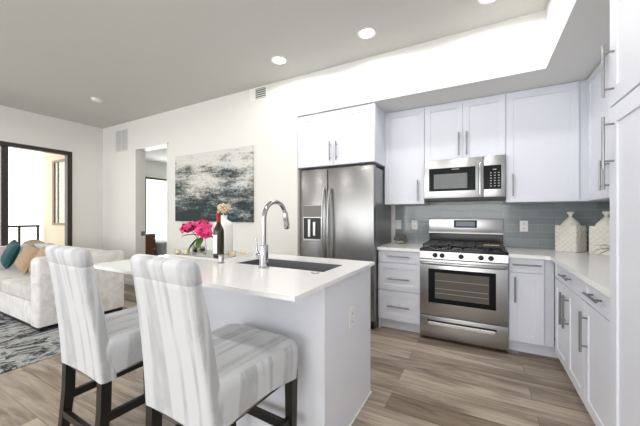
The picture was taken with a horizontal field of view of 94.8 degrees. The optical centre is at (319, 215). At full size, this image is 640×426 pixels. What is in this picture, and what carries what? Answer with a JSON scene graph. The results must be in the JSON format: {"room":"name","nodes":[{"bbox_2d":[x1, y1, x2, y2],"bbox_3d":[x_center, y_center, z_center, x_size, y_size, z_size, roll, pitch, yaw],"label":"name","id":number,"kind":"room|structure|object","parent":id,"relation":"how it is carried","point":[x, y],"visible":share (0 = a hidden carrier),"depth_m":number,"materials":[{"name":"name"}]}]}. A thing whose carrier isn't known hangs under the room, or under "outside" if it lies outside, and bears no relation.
{"room":"kitchen","nodes":[
{"label":"kitchen","id":0,"kind":"room"},
{"bbox_2d":[0,105,102,249],"bbox_3d":[-5.898,-0.224,2.794,0.150,2.930,6.741,0,0,29],"label":"wall","id":1,"kind":"structure","parent":0,"point":[85,142],"depth_m":5.37,"materials":[{"name":"white paint"}]},
{"bbox_2d":[0,141,71,245],"bbox_3d":[-5.163,0.049,4.079,0.112,2.385,2.800,0,0,29],"label":"window","id":2,"kind":"structure","parent":1,"relation":"in","point":[4,145],"depth_m":4.67,"materials":[{"name":"brown metal"}]},
{"bbox_2d":[43,152,64,245],"bbox_3d":[-5.313,-0.209,6.370,2.539,3.300,0.219,0,0,29],"label":"wall","id":3,"kind":"structure","parent":0,"point":[55,234],"depth_m":6.71,"materials":[{"name":"beige paint"}]},
{"bbox_2d":[52,158,64,224],"bbox_3d":[-5.657,-0.509,6.469,0.800,1.440,0.095,0,0,29],"label":"window","id":4,"kind":"structure","parent":3,"relation":"in","point":[58,210],"depth_m":6.51,"materials":[{"name":"beige metal"}]},
{"bbox_2d":[145,160,166,178],"bbox_3d":[-5.560,-0.224,8.593,0.100,2.930,3.450,0,0,29],"label":"wall","id":5,"kind":"structure","parent":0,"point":[153,169],"depth_m":9.23,"materials":[{"name":"white paint"}]},
{"bbox_2d":[145,177,166,232],"bbox_3d":[-5.091,-0.029,9.402,0.090,2.300,1.080,0,0,29],"label":"window","id":6,"kind":"structure","parent":5,"relation":"attached to","point":[146,178],"depth_m":8.96,"materials":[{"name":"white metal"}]},
{"bbox_2d":[103,77,302,279],"bbox_3d":[-2.209,-0.224,4.715,4.494,2.930,0.159,0,0,29],"label":"wall","id":7,"kind":"structure","parent":0,"point":[269,124],"depth_m":4.17,"materials":[{"name":"white paint"}]},
{"bbox_2d":[116,128,127,151],"bbox_3d":[-3.635,-1.379,5.393,0.400,0.400,0.012,0,0,29],"label":"air vent","id":8,"kind":"object","parent":7,"relation":"in","point":[121,135],"visible":1,"depth_m":5.38,"materials":[{"name":"white metal"}]},
{"bbox_2d":[124,278,133,285],"bbox_3d":[-2.251,1.191,4.639,4.494,0.100,0.014,0,0,29],"label":"baseboard","id":9,"kind":"structure","parent":7,"relation":"attached to","point":[126,281],"depth_m":5.27,"materials":[{"name":"white paint"}]},
{"bbox_2d":[135,143,167,254],"bbox_3d":[-2.819,0.031,5.042,0.910,2.420,0.175,0,0,29],"label":"door frame","id":10,"kind":"structure","parent":7,"relation":"in","point":[139,152],"depth_m":5.22,"materials":[{"name":"white paint"}]},
{"bbox_2d":[175,145,253,221],"bbox_3d":[-1.573,-0.420,4.256,1.570,1.013,0.037,0,0,29],"label":"painting","id":11,"kind":"object","parent":7,"relation":"attached to","point":[204,181],"visible":1,"depth_m":4.19,"materials":[{"name":"paint"}]},
{"bbox_2d":[250,85,266,101],"bbox_3d":[-0.812,-1.599,3.855,0.290,0.170,0.016,0,0,29],"label":"air vent","id":12,"kind":"object","parent":7,"relation":"in","point":[258,93],"visible":1,"depth_m":3.85,"materials":[{"name":"white metal"}]},
{"bbox_2d":[0,0,548,163],"bbox_3d":[-2.366,-1.739,2.955,11.100,0.100,10.400,0,0,29],"label":"ceiling","id":13,"kind":"structure","parent":0,"point":[143,58],"depth_m":2.84,"materials":[{"name":"grey paint"}]},
{"bbox_2d":[91,97,102,102],"bbox_3d":[-3.231,-1.671,4.265,0.150,0.036,0.150,0,0,29],"label":"smoke detector","id":14,"kind":"object","parent":13,"relation":"attached to","point":[95,99],"visible":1,"depth_m":4.23,"materials":[{"name":"white plastic"}]},
{"bbox_2d":[271,56,286,64],"bbox_3d":[-0.446,-1.686,3.196,0.176,0.006,0.176,0,0,29],"label":"recessed light","id":15,"kind":"object","parent":13,"relation":"in","point":[279,60],"visible":1,"depth_m":3.20,"materials":[{"name":"white paint"}]},
{"bbox_2d":[357,27,376,38],"bbox_3d":[0.435,-1.686,2.724,0.176,0.006,0.176,0,0,29],"label":"recessed light","id":16,"kind":"object","parent":13,"relation":"in","point":[367,32],"visible":1,"depth_m":2.72,"materials":[{"name":"white paint"}]},
{"bbox_2d":[477,0,496,3],"bbox_3d":[1.307,-1.686,2.260,0.176,0.006,0.176,0,0,29],"label":"recessed light","id":17,"kind":"object","parent":13,"relation":"in","point":[478,1],"visible":1,"depth_m":2.32,"materials":[{"name":"white paint"}]},
{"bbox_2d":[0,284,595,425],"bbox_3d":[-2.322,1.281,2.931,11.000,0.080,10.400,0,0,29],"label":"floor","id":18,"kind":"structure","parent":0,"point":[416,379],"depth_m":2.10,"materials":[{"name":"brown wood"}]},
{"bbox_2d":[0,314,60,373],"bbox_3d":[-4.098,1.236,2.503,2.990,0.010,2.950,0,0,29],"label":"rug","id":19,"kind":"object","parent":18,"relation":"on","point":[21,345],"visible":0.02,"depth_m":2.81,"materials":[{"name":"grey carpet"}]},
{"bbox_2d":[0,243,123,331],"bbox_3d":[-3.736,0.836,4.001,2.215,0.790,0.873,0,0,29],"label":"sofa","id":20,"kind":"object","parent":19,"relation":"on","point":[28,299],"visible":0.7,"depth_m":3.45,"materials":[{"name":"fabric"}]},
{"bbox_2d":[0,239,20,268],"bbox_3d":[-4.404,0.541,4.190,0.456,0.408,0.181,0,0,38],"label":"throw pillow","id":21,"kind":"object","parent":20,"relation":"on","point":[13,248],"visible":1,"depth_m":4.09,"materials":[{"name":"teal fabric"}]},
{"bbox_2d":[0,276,30,300],"bbox_3d":[-3.383,0.863,3.700,0.898,0.153,0.683,0,0,29],"label":"seat cushion","id":22,"kind":"object","parent":20,"relation":"on","point":[18,288],"depth_m":3.43,"materials":[{"name":"fabric"}]},
{"bbox_2d":[0,268,30,280],"bbox_3d":[-4.179,0.863,4.134,0.898,0.153,0.683,0,0,29],"label":"seat cushion","id":23,"kind":"object","parent":20,"relation":"on","point":[8,273],"depth_m":4.00,"materials":[{"name":"fabric"}]},
{"bbox_2d":[15,242,39,274],"bbox_3d":[-3.994,0.576,4.023,0.496,0.408,0.205,0,0,34],"label":"throw pillow","id":24,"kind":"object","parent":20,"relation":"on","point":[23,261],"visible":0.8,"depth_m":3.93,"materials":[{"name":"beige fabric"}]},
{"bbox_2d":[29,247,45,272],"bbox_3d":[-3.576,0.596,3.807,0.481,0.353,0.207,0,0,29],"label":"throw pillow","id":25,"kind":"object","parent":20,"relation":"on","point":[41,253],"visible":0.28,"depth_m":3.81,"materials":[{"name":"beige fabric"}]},
{"bbox_2d":[35,244,48,248],"bbox_3d":[-4.038,0.611,4.394,0.898,0.340,0.130,0,0,29],"label":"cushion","id":26,"kind":"object","parent":20,"relation":"on","point":[39,246],"depth_m":4.43,"materials":[{"name":"white fabric"}]},
{"bbox_2d":[45,245,145,425],"bbox_3d":[-1.113,0.696,1.665,0.477,1.091,0.583,0,0,30],"label":"bar stool","id":27,"kind":"object","parent":18,"relation":"on","point":[103,348],"visible":0.84,"depth_m":1.45,"materials":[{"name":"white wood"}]},
{"bbox_2d":[145,233,154,254],"bbox_3d":[-4.399,0.846,7.336,0.502,0.790,0.353,0,0,29],"label":"nightstand","id":28,"kind":"object","parent":18,"relation":"on","point":[149,237],"visible":0.38,"depth_m":7.26,"materials":[{"name":"brown wood"}]},
{"bbox_2d":[155,238,166,255],"bbox_3d":[-4.301,0.956,8.574,1.890,0.570,1.820,0,0,29],"label":"bed","id":29,"kind":"object","parent":18,"relation":"on","point":[160,243],"visible":0.14,"depth_m":7.41,"materials":[{"name":"grey fabric"}]},
{"bbox_2d":[130,254,297,425],"bbox_3d":[-0.447,0.696,1.302,0.477,1.091,0.583,0,0,31],"label":"bar stool","id":30,"kind":"object","parent":18,"relation":"on","point":[195,375],"visible":1,"depth_m":1.11,"materials":[{"name":"fabric"}]},
{"bbox_2d":[203,267,371,425],"bbox_3d":[-0.436,0.794,2.136,1.474,0.894,0.758,0,0,29],"label":"kitchen island","id":31,"kind":"object","parent":18,"relation":"on","point":[333,364],"visible":0.34,"depth_m":1.61,"materials":[{"name":"white paint"}]},
{"bbox_2d":[93,249,374,301],"bbox_3d":[-0.582,0.337,2.030,1.649,0.020,1.026,0,0,29],"label":"island countertop","id":32,"kind":"structure","parent":31,"relation":"on","point":[287,284],"depth_m":1.61,"materials":[{"name":"white stone"}]},
{"bbox_2d":[171,250,252,259],"bbox_3d":[-0.894,0.316,2.450,0.570,0.022,0.360,0,0,29],"label":"tray","id":33,"kind":"object","parent":32,"relation":"on","point":[209,254],"visible":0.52,"depth_m":2.36,"materials":[{"name":"white ceramic"}]},
{"bbox_2d":[192,238,206,254],"bbox_3d":[-0.997,0.251,2.438,0.112,0.135,0.112,0,0,29],"label":"flower vase","id":34,"kind":"object","parent":33,"relation":"on","point":[194,238],"visible":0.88,"depth_m":2.43,"materials":[{"name":"clear glass"}]},
{"bbox_2d":[179,221,201,250],"bbox_3d":[-1.075,0.171,2.426,0.168,0.258,0.133,0,0,29],"label":"peony","id":35,"kind":"object","parent":34,"relation":"in","point":[187,227],"visible":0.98,"depth_m":2.42,"materials":[{"name":"pink plant"}]},
{"bbox_2d":[187,223,212,252],"bbox_3d":[-0.967,0.182,2.401,0.200,0.243,0.142,0,0,29],"label":"peony","id":36,"kind":"object","parent":34,"relation":"in","point":[204,231],"visible":1,"depth_m":2.36,"materials":[{"name":"pink plant"}]},
{"bbox_2d":[195,219,212,251],"bbox_3d":[-0.958,0.163,2.436,0.138,0.273,0.182,0,0,-30],"label":"peony","id":37,"kind":"object","parent":34,"relation":"in","point":[204,221],"visible":0.5,"depth_m":2.43,"materials":[{"name":"pink plant"}]},
{"bbox_2d":[213,210,223,257],"bbox_3d":[-0.768,0.140,2.231,0.081,0.358,0.081,0,0,29],"label":"wine bottle","id":38,"kind":"object","parent":33,"relation":"on","point":[218,231],"visible":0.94,"depth_m":2.20,"materials":[{"name":"black glass"}]},
{"bbox_2d":[213,215,232,254],"bbox_3d":[-0.810,0.158,2.467,0.162,0.322,0.162,0,0,29],"label":"ceramic vase","id":39,"kind":"object","parent":33,"relation":"on","point":[227,225],"visible":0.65,"depth_m":2.42,"materials":[{"name":"white ceramic"}]},
{"bbox_2d":[217,203,229,214],"bbox_3d":[-0.811,-0.045,2.468,0.107,0.125,0.094,0,0,29],"label":"dried flower","id":40,"kind":"object","parent":39,"relation":"on","point":[220,207],"visible":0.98,"depth_m":2.45,"materials":[{"name":"beige plant"}]},
{"bbox_2d":[228,250,235,256],"bbox_3d":[-0.689,0.296,2.304,0.054,0.045,0.054,0,0,29],"label":"votive candle","id":41,"kind":"object","parent":33,"relation":"on","point":[230,254],"visible":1,"depth_m":2.30,"materials":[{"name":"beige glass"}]},
{"bbox_2d":[218,254,224,262],"bbox_3d":[-0.684,0.297,2.040,0.046,0.060,0.046,0,0,29],"label":"air gap","id":42,"kind":"object","parent":32,"relation":"on","point":[221,256],"visible":1,"depth_m":2.02,"materials":[{"name":"silver metal"}]},
{"bbox_2d":[255,200,289,268],"bbox_3d":[-0.310,0.111,1.957,0.102,0.433,0.304,0,0,29],"label":"kitchen faucet","id":43,"kind":"object","parent":32,"relation":"on","point":[262,254],"visible":1,"depth_m":1.84,"materials":[{"name":"silver metal"}]},
{"bbox_2d":[240,258,341,271],"bbox_3d":[-0.212,0.454,2.002,0.693,0.247,0.293,0,0,29],"label":"sink","id":44,"kind":"object","parent":32,"relation":"in","point":[310,266],"visible":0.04,"depth_m":2.12,"materials":[{"name":"silver metal"}]},
{"bbox_2d":[349,307,353,328],"bbox_3d":[0.191,0.609,1.757,0.009,0.116,0.072,0,0,29],"label":"wall outlet","id":45,"kind":"object","parent":31,"relation":"attached to","point":[351,311],"visible":1,"depth_m":1.74,"materials":[{"name":"white plastic"}]},
{"bbox_2d":[300,163,390,328],"bbox_3d":[0.315,0.327,3.650,0.942,1.798,0.796,0,0,29],"label":"refrigerator","id":46,"kind":"object","parent":18,"relation":"on","point":[344,214],"visible":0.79,"depth_m":3.34,"materials":[{"name":"metal"}]},
{"bbox_2d":[378,250,419,332],"bbox_3d":[0.979,0.808,3.401,0.449,0.866,0.659,0,0,29],"label":"base cabinet","id":47,"kind":"object","parent":18,"relation":"on","point":[398,271],"visible":0.93,"depth_m":3.15,"materials":[{"name":"white paint"}]},
{"bbox_2d":[377,242,422,251],"bbox_3d":[0.976,0.359,3.402,0.451,0.032,0.657,0,0,29],"label":"countertop","id":48,"kind":"structure","parent":47,"relation":"on","point":[406,247],"depth_m":3.20,"materials":[{"name":"white stone"}]},
{"bbox_2d":[394,234,406,243],"bbox_3d":[0.991,0.284,3.633,0.142,0.120,0.162,0,0,29],"label":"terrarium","id":49,"kind":"object","parent":48,"relation":"on","point":[401,239],"visible":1,"depth_m":3.62,"materials":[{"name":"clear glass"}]},
{"bbox_2d":[420,219,508,350],"bbox_3d":[1.489,0.639,3.068,0.765,1.205,0.739,0,0,29],"label":"range","id":50,"kind":"object","parent":18,"relation":"on","point":[464,280],"visible":0.98,"depth_m":2.83,"materials":[{"name":"silver metal"}]},
{"bbox_2d":[420,245,508,254],"bbox_3d":[1.492,0.342,3.074,0.765,0.028,0.612,0,0,29],"label":"cooktop","id":51,"kind":"object","parent":50,"relation":"in","point":[426,249],"depth_m":2.86,"materials":[{"name":"black metal"}]},
{"bbox_2d":[508,257,557,357],"bbox_3d":[2.023,0.808,2.833,0.392,0.866,0.659,0,0,29],"label":"base cabinet","id":52,"kind":"object","parent":18,"relation":"on","point":[530,281],"visible":0.88,"depth_m":2.60,"materials":[{"name":"white paint"}]},
{"bbox_2d":[555,263,585,402],"bbox_3d":[2.018,0.808,1.961,0.660,0.866,0.775,0,0,29],"label":"base cabinet","id":53,"kind":"object","parent":18,"relation":"on","point":[569,298],"visible":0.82,"depth_m":2.04,"materials":[{"name":"white paint"}]},
{"bbox_2d":[505,247,609,296],"bbox_3d":[1.952,0.359,2.131,0.944,0.032,1.958,0,0,29],"label":"countertop","id":54,"kind":"structure","parent":53,"relation":"on","point":[594,270],"depth_m":2.20,"materials":[{"name":"white stone"}]},
{"bbox_2d":[555,212,586,252],"bbox_3d":[2.411,0.153,2.832,0.184,0.381,0.184,0,0,-24],"label":"canister","id":55,"kind":"object","parent":54,"relation":"on","point":[570,235],"visible":1,"depth_m":2.77,"materials":[{"name":"white ceramic"}]},
{"bbox_2d":[588,211,609,255],"bbox_3d":[2.528,0.153,2.597,0.184,0.381,0.184,0,0,-24],"label":"canister","id":56,"kind":"object","parent":54,"relation":"on","point":[599,234],"visible":0.62,"depth_m":2.58,"materials":[{"name":"white ceramic"}]},
{"bbox_2d":[592,244,609,254],"bbox_3d":[2.148,0.275,2.085,0.345,0.136,0.324,0,0,29],"label":"potted plant","id":57,"kind":"object","parent":54,"relation":"on","point":[600,244],"visible":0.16,"depth_m":2.14,"materials":[{"name":"green plant"}]},
{"bbox_2d":[578,282,609,425],"bbox_3d":[1.720,0.808,1.412,0.660,0.866,0.465,0,0,29],"label":"base cabinet","id":58,"kind":"object","parent":18,"relation":"on","point":[596,317],"visible":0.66,"depth_m":1.58,"materials":[{"name":"white paint"}]},
{"bbox_2d":[601,0,639,425],"bbox_3d":[1.379,0.018,0.813,0.687,2.446,0.898,0,0,29],"label":"pantry cabinet","id":59,"kind":"object","parent":18,"relation":"on","point":[624,51],"visible":1,"depth_m":1.22,"materials":[{"name":"white paint"}]},
{"bbox_2d":[297,0,609,116],"bbox_3d":[0.769,-1.448,2.228,3.116,0.481,2.920,0,0,29],"label":"soffit","id":60,"kind":"structure","parent":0,"point":[561,43],"depth_m":2.71,"materials":[{"name":"white paint"}]},
{"bbox_2d":[391,201,554,336],"bbox_3d":[1.496,-0.224,3.563,3.416,2.930,0.120,0,0,29],"label":"wall","id":61,"kind":"structure","parent":0,"point":[467,202],"depth_m":3.33,"materials":[{"name":"white paint"}]},
{"bbox_2d":[298,103,384,170],"bbox_3d":[0.330,-0.889,3.667,0.964,0.624,0.806,0,0,29],"label":"upper cabinet","id":62,"kind":"object","parent":61,"relation":"attached to","point":[353,136],"visible":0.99,"depth_m":3.32,"materials":[{"name":"white paint"}]},
{"bbox_2d":[391,205,394,241],"bbox_3d":[0.939,0.106,3.792,0.065,0.474,0.010,0,0,29],"label":"trim","id":63,"kind":"structure","parent":61,"relation":"attached to","point":[393,206],"depth_m":3.79,"materials":[{"name":"white paint"}]},
{"bbox_2d":[396,220,400,228],"bbox_3d":[0.998,0.113,3.751,0.072,0.116,0.010,0,0,29],"label":"light switch","id":64,"kind":"object","parent":61,"relation":"attached to","point":[398,222],"visible":1,"depth_m":3.74,"materials":[{"name":"white plastic"}]},
{"bbox_2d":[385,108,428,204],"bbox_3d":[1.036,-0.668,3.508,0.447,1.074,0.409,0,0,29],"label":"upper cabinet","id":65,"kind":"object","parent":61,"relation":"attached to","point":[405,130],"visible":0.98,"depth_m":3.36,"materials":[{"name":"white paint"}]},
{"bbox_2d":[412,220,417,228],"bbox_3d":[1.174,0.113,3.656,0.072,0.116,0.009,0,0,29],"label":"wall outlet","id":66,"kind":"object","parent":61,"relation":"attached to","point":[414,222],"visible":1,"depth_m":3.65,"materials":[{"name":"white plastic"}]},
{"bbox_2d":[425,95,505,160],"bbox_3d":[1.569,-0.903,3.218,0.762,0.604,0.409,0,0,29],"label":"upper cabinet","id":67,"kind":"object","parent":61,"relation":"attached to","point":[477,127],"visible":0.84,"depth_m":3.05,"materials":[{"name":"white paint"}]},
{"bbox_2d":[424,154,505,201],"bbox_3d":[1.550,-0.378,3.184,0.754,0.433,0.474,0,0,29],"label":"microwave","id":68,"kind":"object","parent":67,"relation":"attached to","point":[481,178],"visible":1,"depth_m":3.01,"materials":[{"name":"silver metal"}]},
{"bbox_2d":[385,80,586,114],"bbox_3d":[1.573,-1.199,3.044,1.833,0.012,0.012,0,0,29],"label":"trim","id":69,"kind":"structure","parent":67,"relation":"attached to","point":[582,80],"depth_m":2.93,"materials":[{"name":"white paint"}]},
{"bbox_2d":[395,202,609,250],"bbox_3d":[1.901,0.106,3.270,2.124,0.474,0.008,0,0,29],"label":"backsplash","id":70,"kind":"structure","parent":61,"relation":"attached to","point":[542,218],"depth_m":3.16,"materials":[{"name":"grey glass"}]},
{"bbox_2d":[520,221,527,231],"bbox_3d":[2.161,0.111,3.119,0.072,0.116,0.009,0,0,29],"label":"wall outlet","id":71,"kind":"object","parent":61,"relation":"attached to","point":[523,224],"visible":1,"depth_m":3.12,"materials":[{"name":"white plastic"}]},
{"bbox_2d":[503,82,587,203],"bbox_3d":[2.178,-0.668,2.887,0.620,1.074,0.409,0,0,29],"label":"upper cabinet","id":72,"kind":"object","parent":61,"relation":"attached to","point":[546,128],"visible":1,"depth_m":2.74,"materials":[{"name":"white paint"}]},
{"bbox_2d":[584,53,611,201],"bbox_3d":[2.198,-0.668,1.998,0.381,1.074,1.952,0,0,29],"label":"upper cabinet","id":73,"kind":"object","parent":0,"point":[598,179],"visible":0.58,"depth_m":2.38,"materials":[{"name":"white paint"}]},
{"bbox_3d":[-6.430,1.351,4.473,2.390,0.180,4.181,0,0,29],"label":"floor","id":74,"kind":"structure","parent":0,"visible":0},
{"bbox_2d":[8,225,39,244],"bbox_3d":[-7.438,0.736,4.975,0.060,1.050,4.100,0,0,29],"label":"balcony railing","id":75,"kind":"object","parent":74,"relation":"on","point":[9,226],"visible":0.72,"depth_m":6.48,"materials":[{"name":"brown metal"}]},
{"bbox_2d":[21,239,43,244],"bbox_3d":[-5.278,0.856,5.508,0.455,0.810,0.400,0,0,29],"label":"patio chair","id":76,"kind":"object","parent":74,"relation":"on","point":[34,241],"visible":0.07,"depth_m":5.59,"materials":[{"name":"beige fabric"}]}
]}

